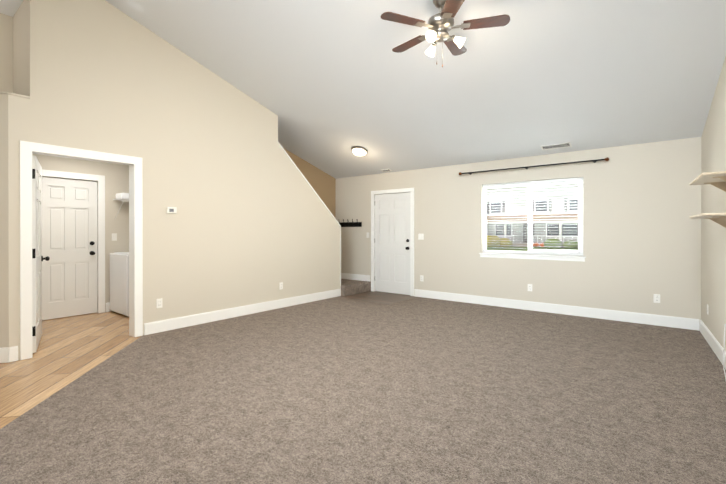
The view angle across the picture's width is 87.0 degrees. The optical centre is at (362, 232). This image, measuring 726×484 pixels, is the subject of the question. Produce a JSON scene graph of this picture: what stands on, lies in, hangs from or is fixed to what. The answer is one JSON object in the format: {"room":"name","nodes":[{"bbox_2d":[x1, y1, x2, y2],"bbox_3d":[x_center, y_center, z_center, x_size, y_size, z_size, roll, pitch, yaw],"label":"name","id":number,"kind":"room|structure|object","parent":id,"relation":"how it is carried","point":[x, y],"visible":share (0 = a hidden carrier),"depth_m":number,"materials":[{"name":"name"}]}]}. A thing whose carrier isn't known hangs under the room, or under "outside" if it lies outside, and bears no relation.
{"room":"living room","nodes":[
{"label":"living room","id":0,"kind":"room"},
{"bbox_2d":[0,0,22,16],"bbox_3d":[-4.564,-2.448,2.912,0.630,0.100,2.939,0,0,38],"label":"ceiling","id":1,"kind":"structure","parent":0,"point":[9,7],"depth_m":4.06,"materials":[{"name":"white paint"}]},
{"bbox_2d":[0,336,140,428],"bbox_3d":[-2.496,1.306,1.969,5.060,0.097,3.990,0,0,38],"label":"floor","id":2,"kind":"structure","parent":0,"point":[26,385],"depth_m":3.40,"materials":[{"name":"brown wood"}]},
{"bbox_2d":[32,154,128,311],"bbox_3d":[-4.266,0.015,5.772,0.120,2.460,2.340,0,0,38],"label":"wall","id":3,"kind":"structure","parent":0,"point":[116,178],"depth_m":6.01,"materials":[{"name":"beige paint"}]},
{"bbox_2d":[42,177,96,319],"bbox_3d":[-4.311,0.228,5.611,0.117,2.020,0.716,0,0,38],"label":"door","id":4,"kind":"structure","parent":3,"relation":"in","point":[69,244],"depth_m":5.62,"materials":[{"name":"white wood"}]},
{"bbox_2d":[42,169,104,312],"bbox_3d":[-4.354,0.182,5.645,0.138,2.128,0.906,0,0,38],"label":"trim","id":5,"kind":"structure","parent":3,"relation":"attached to","point":[99,180],"depth_m":5.91,"materials":[{"name":"white wood"}]},
{"bbox_2d":[106,302,110,311],"bbox_3d":[-3.802,1.173,6.256,0.016,0.142,0.710,0,0,38],"label":"baseboard","id":6,"kind":"structure","parent":3,"relation":"attached to","point":[108,307],"depth_m":5.99,"materials":[{"name":"white wood"}]},
{"bbox_2d":[112,233,116,240],"bbox_3d":[-3.949,0.075,6.070,0.011,0.115,0.072,0,0,38],"label":"light switch","id":7,"kind":"object","parent":3,"relation":"attached to","point":[114,236],"visible":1,"depth_m":6.07,"materials":[{"name":"white plastic"}]},
{"bbox_2d":[113,193,128,217],"bbox_3d":[-3.630,-0.464,6.188,0.363,0.503,0.640,0,0,38],"label":"wire shelf","id":8,"kind":"object","parent":3,"relation":"attached to","point":[123,197],"visible":0.23,"depth_m":5.95,"materials":[{"name":"white metal"}]},
{"bbox_2d":[33,311,132,356],"bbox_3d":[-3.518,1.298,5.189,2.020,0.097,2.100,0,0,38],"label":"floor","id":9,"kind":"structure","parent":0,"point":[62,334],"depth_m":4.82,"materials":[{"name":"brown wood"}]},
{"bbox_2d":[110,252,128,316],"bbox_3d":[-3.506,0.705,6.055,0.670,1.080,0.680,0,0,38],"label":"washer","id":10,"kind":"object","parent":9,"relation":"on","point":[118,282],"visible":0.4,"depth_m":5.74,"materials":[{"name":"white metal"}]},
{"bbox_2d":[128,255,128,315],"bbox_3d":[-2.966,0.706,5.625,0.670,1.080,0.692,0,0,38],"label":"dryer","id":11,"kind":"object","parent":9,"relation":"on","point":[128,285],"visible":0.02,"depth_m":5.54,"materials":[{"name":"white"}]},
{"bbox_2d":[0,0,339,359],"bbox_3d":[-3.125,-1.208,4.742,0.882,4.911,7.590,0,0,38],"label":"wall","id":12,"kind":"structure","parent":0,"point":[252,220],"depth_m":4.87,"materials":[{"name":"beige paint"}]},
{"bbox_2d":[0,348,3,362],"bbox_3d":[-3.928,1.180,3.612,0.720,0.142,0.771,0,0,38],"label":"baseboard","id":13,"kind":"structure","parent":12,"relation":"attached to","point":[1,349],"depth_m":3.66,"materials":[{"name":"white wood"}]},
{"bbox_2d":[4,346,17,362],"bbox_3d":[-3.390,1.179,3.700,0.016,0.142,0.076,0,0,38],"label":"baseboard","id":14,"kind":"structure","parent":12,"relation":"attached to","point":[8,354],"depth_m":3.69,"materials":[{"name":"white wood"}]},
{"bbox_2d":[32,155,49,352],"bbox_3d":[-3.645,0.224,4.308,0.882,2.030,0.340,0,0,38],"label":"laundry door","id":15,"kind":"structure","parent":12,"relation":"in","point":[37,258],"depth_m":4.03,"materials":[{"name":"white wood"}]},
{"bbox_2d":[20,140,142,359],"bbox_3d":[-3.066,0.175,4.223,0.156,2.148,1.116,0,0,38],"label":"trim","id":16,"kind":"structure","parent":12,"relation":"attached to","point":[29,149],"depth_m":4.08,"materials":[{"name":"white wood"}]},
{"bbox_2d":[156,298,161,307],"bbox_3d":[-2.546,0.888,4.783,0.010,0.115,0.072,0,0,38],"label":"electrical outlet","id":17,"kind":"object","parent":12,"relation":"attached to","point":[158,303],"visible":1,"depth_m":4.78,"materials":[{"name":"white plastic"}]},
{"bbox_2d":[167,207,176,213],"bbox_3d":[-2.448,-0.283,4.894,0.024,0.080,0.120,0,0,38],"label":"thermostat","id":18,"kind":"object","parent":12,"relation":"attached to","point":[172,210],"visible":1,"depth_m":4.89,"materials":[{"name":"white plastic"}]},
{"bbox_2d":[144,289,340,334],"bbox_3d":[-1.543,1.174,6.059,0.016,0.142,3.606,0,0,38],"label":"baseboard","id":19,"kind":"structure","parent":12,"relation":"attached to","point":[190,320],"depth_m":5.56,"materials":[{"name":"white wood"}]},
{"bbox_2d":[278,142,340,288],"bbox_3d":[-0.963,-0.186,6.907,0.144,2.596,1.542,0,0,38],"label":"trim","id":20,"kind":"structure","parent":12,"relation":"attached to","point":[325,206],"depth_m":7.13,"materials":[{"name":"white wood"}]},
{"bbox_2d":[284,148,335,217],"bbox_3d":[-1.706,-0.504,7.418,0.120,3.490,3.650,0,0,38],"label":"wall","id":21,"kind":"structure","parent":0,"point":[322,184],"depth_m":8.30,"materials":[{"name":"beige paint"}]},
{"bbox_2d":[0,297,725,483],"bbox_3d":[-0.182,1.302,2.990,5.945,0.100,8.450,0,0,38],"label":"floor carpet","id":22,"kind":"object","parent":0,"point":[415,390],"visible":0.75,"depth_m":2.77,"materials":[{"name":"brown carpet"}]},
{"bbox_2d":[341,279,370,295],"bbox_3d":[-1.184,0.287,7.160,1.010,1.910,3.105,0,0,38],"label":"stair","id":23,"kind":"structure","parent":22,"relation":"on","point":[350,287],"depth_m":7.76,"materials":[{"name":"beige carpet"}]},
{"bbox_2d":[723,324,725,378],"bbox_3d":[2.333,1.040,2.165,0.066,0.412,3.258,0,0,35],"label":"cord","id":24,"kind":"object","parent":22,"relation":"on","point":[724,350],"visible":0.98,"depth_m":3.48,"materials":[{"name":"white plastic"}]},
{"bbox_2d":[338,291,414,303],"bbox_3d":[-0.041,1.293,7.706,2.150,0.096,1.150,0,0,38],"label":"floor","id":25,"kind":"structure","parent":0,"point":[381,297],"depth_m":7.31,"materials":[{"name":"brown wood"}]},
{"bbox_2d":[105,0,725,178],"bbox_3d":[-0.536,-2.509,3.258,7.445,2.716,8.850,0,0,38],"label":"ceiling","id":26,"kind":"structure","parent":0,"point":[330,83],"depth_m":4.50,"materials":[{"name":"white paint"}]},
{"bbox_2d":[351,146,367,155],"bbox_3d":[-0.063,-1.472,6.982,0.310,0.154,0.298,0,0,38],"label":"ceiling light","id":27,"kind":"object","parent":26,"relation":"attached to","point":[359,151],"visible":1,"depth_m":6.89,"materials":[{"name":"white glass"}]},
{"bbox_2d":[380,0,509,66],"bbox_3d":[0.724,-1.837,3.552,1.145,0.671,1.130,0,0,38],"label":"ceiling fan","id":28,"kind":"object","parent":26,"relation":"hanging from","point":[440,25],"visible":1,"depth_m":3.45,"materials":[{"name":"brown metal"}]},
{"bbox_2d":[540,142,571,149],"bbox_3d":[2.861,-1.277,5.673,0.400,0.047,0.137,0,0,38],"label":"ceiling vent","id":29,"kind":"object","parent":26,"relation":"in","point":[555,146],"visible":1,"depth_m":5.67,"materials":[{"name":"white metal"}]},
{"bbox_2d":[336,137,700,329],"bbox_3d":[1.879,-0.012,6.834,6.485,2.510,0.150,0,0,38],"label":"wall","id":30,"kind":"structure","parent":0,"point":[641,230],"depth_m":5.64,"materials":[{"name":"beige paint"}]},
{"bbox_2d":[339,219,361,226],"bbox_3d":[-0.314,-0.204,8.400,0.660,0.166,0.086,0,0,38],"label":"coat rack","id":31,"kind":"object","parent":30,"relation":"attached to","point":[351,224],"visible":0.9,"depth_m":8.38,"materials":[{"name":"black metal"}]},
{"bbox_2d":[341,273,369,281],"bbox_3d":[-0.470,0.975,8.098,0.990,0.130,0.760,0,0,38],"label":"baseboard","id":32,"kind":"structure","parent":30,"relation":"attached to","point":[359,277],"depth_m":8.32,"materials":[{"name":"white wood"}]},
{"bbox_2d":[375,192,409,294],"bbox_3d":[0.585,0.223,7.754,0.886,2.020,0.119,0,0,38],"label":"front door","id":33,"kind":"structure","parent":30,"relation":"in","point":[392,243],"depth_m":7.76,"materials":[{"name":"white wood"}]},
{"bbox_2d":[371,188,413,295],"bbox_3d":[0.627,0.185,7.803,1.040,2.110,0.168,0,0,38],"label":"door frame","id":34,"kind":"structure","parent":30,"relation":"attached to","point":[393,191],"depth_m":7.66,"materials":[{"name":"white wood"}]},
{"bbox_2d":[418,234,423,239],"bbox_3d":[1.111,0.082,7.334,0.118,0.115,0.011,0,0,38],"label":"light switch","id":35,"kind":"object","parent":30,"relation":"attached to","point":[420,236],"visible":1,"depth_m":7.33,"materials":[{"name":"white plastic"}]},
{"bbox_2d":[479,180,585,261],"bbox_3d":[2.683,-0.198,6.169,1.601,1.255,0.155,0,0,38],"label":"window","id":36,"kind":"structure","parent":30,"relation":"in","point":[579,237],"depth_m":6.12,"materials":[{"name":"white plastic"}]},
{"bbox_2d":[482,177,582,255],"bbox_3d":[2.669,-0.235,6.151,1.517,1.170,0.049,0,0,38],"label":"window blinds","id":37,"kind":"object","parent":36,"relation":"attached to","point":[537,182],"visible":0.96,"depth_m":6.09,"materials":[{"name":"white plastic"}]},
{"bbox_2d":[459,157,608,174],"bbox_3d":[2.600,-1.036,6.103,2.256,0.056,0.108,0,0,38],"label":"curtain rod","id":38,"kind":"object","parent":30,"relation":"attached to","point":[594,161],"visible":1,"depth_m":5.96,"materials":[{"name":"black metal"}]},
{"bbox_2d":[414,289,698,330],"bbox_3d":[2.638,1.173,6.137,4.153,0.142,0.016,0,0,38],"label":"baseboard","id":39,"kind":"structure","parent":30,"relation":"attached to","point":[633,317],"depth_m":5.74,"materials":[{"name":"white wood"}]},
{"bbox_2d":[653,294,659,302],"bbox_3d":[3.938,0.887,5.123,0.072,0.115,0.010,0,0,38],"label":"electrical outlet","id":40,"kind":"object","parent":30,"relation":"attached to","point":[656,298],"visible":1,"depth_m":5.12,"materials":[{"name":"white plastic"}]},
{"bbox_2d":[701,56,725,350],"bbox_3d":[1.861,-1.293,1.299,0.120,5.098,8.900,0,0,35],"label":"wall","id":41,"kind":"structure","parent":0,"point":[713,233],"depth_m":4.06,"materials":[{"name":"beige paint"}]},
{"bbox_2d":[689,171,725,191],"bbox_3d":[3.107,-0.422,3.389,0.249,0.130,0.850,0,0,35],"label":"shelf","id":42,"kind":"object","parent":41,"relation":"attached to","point":[717,179],"visible":1,"depth_m":3.39,"materials":[{"name":"beige wood"}]},
{"bbox_2d":[689,213,725,227],"bbox_3d":[3.107,-0.092,3.390,0.249,0.130,0.850,0,0,35],"label":"shelf","id":43,"kind":"object","parent":41,"relation":"attached to","point":[719,218],"visible":1,"depth_m":3.48,"materials":[{"name":"beige wood"}]},
{"bbox_2d":[700,320,725,368],"bbox_3d":[1.786,1.185,1.317,0.016,0.142,8.634,0,0,35],"label":"baseboard","id":44,"kind":"structure","parent":41,"relation":"attached to","point":[713,342],"depth_m":4.03,"materials":[{"name":"white wood"}]},
{"label":"outside","id":45,"kind":"structure","parent":0,"visible":0},
{"bbox_2d":[487,246,577,250],"bbox_3d":[22.072,1.478,44.092,160.000,0.450,83.390,0,0,38],"label":"ground","id":46,"kind":"structure","parent":45,"point":[508,248],"depth_m":30.46,"materials":[{"name":"grey"}]},
{"bbox_2d":[487,235,577,247],"bbox_3d":[13.026,0.729,33.513,10.400,1.500,2.200,0,0,38],"label":"bush","id":47,"kind":"object","parent":46,"relation":"on","point":[549,243],"depth_m":32.03,"materials":[{"name":"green plant"}]},
{"bbox_2d":[487,183,577,247],"bbox_3d":[16.221,-3.011,39.448,15.300,8.650,11.900,0,0,38],"label":"house","id":48,"kind":"structure","parent":46,"relation":"on","point":[548,231],"depth_m":35.33,"materials":[{"name":"white"}]}
]}

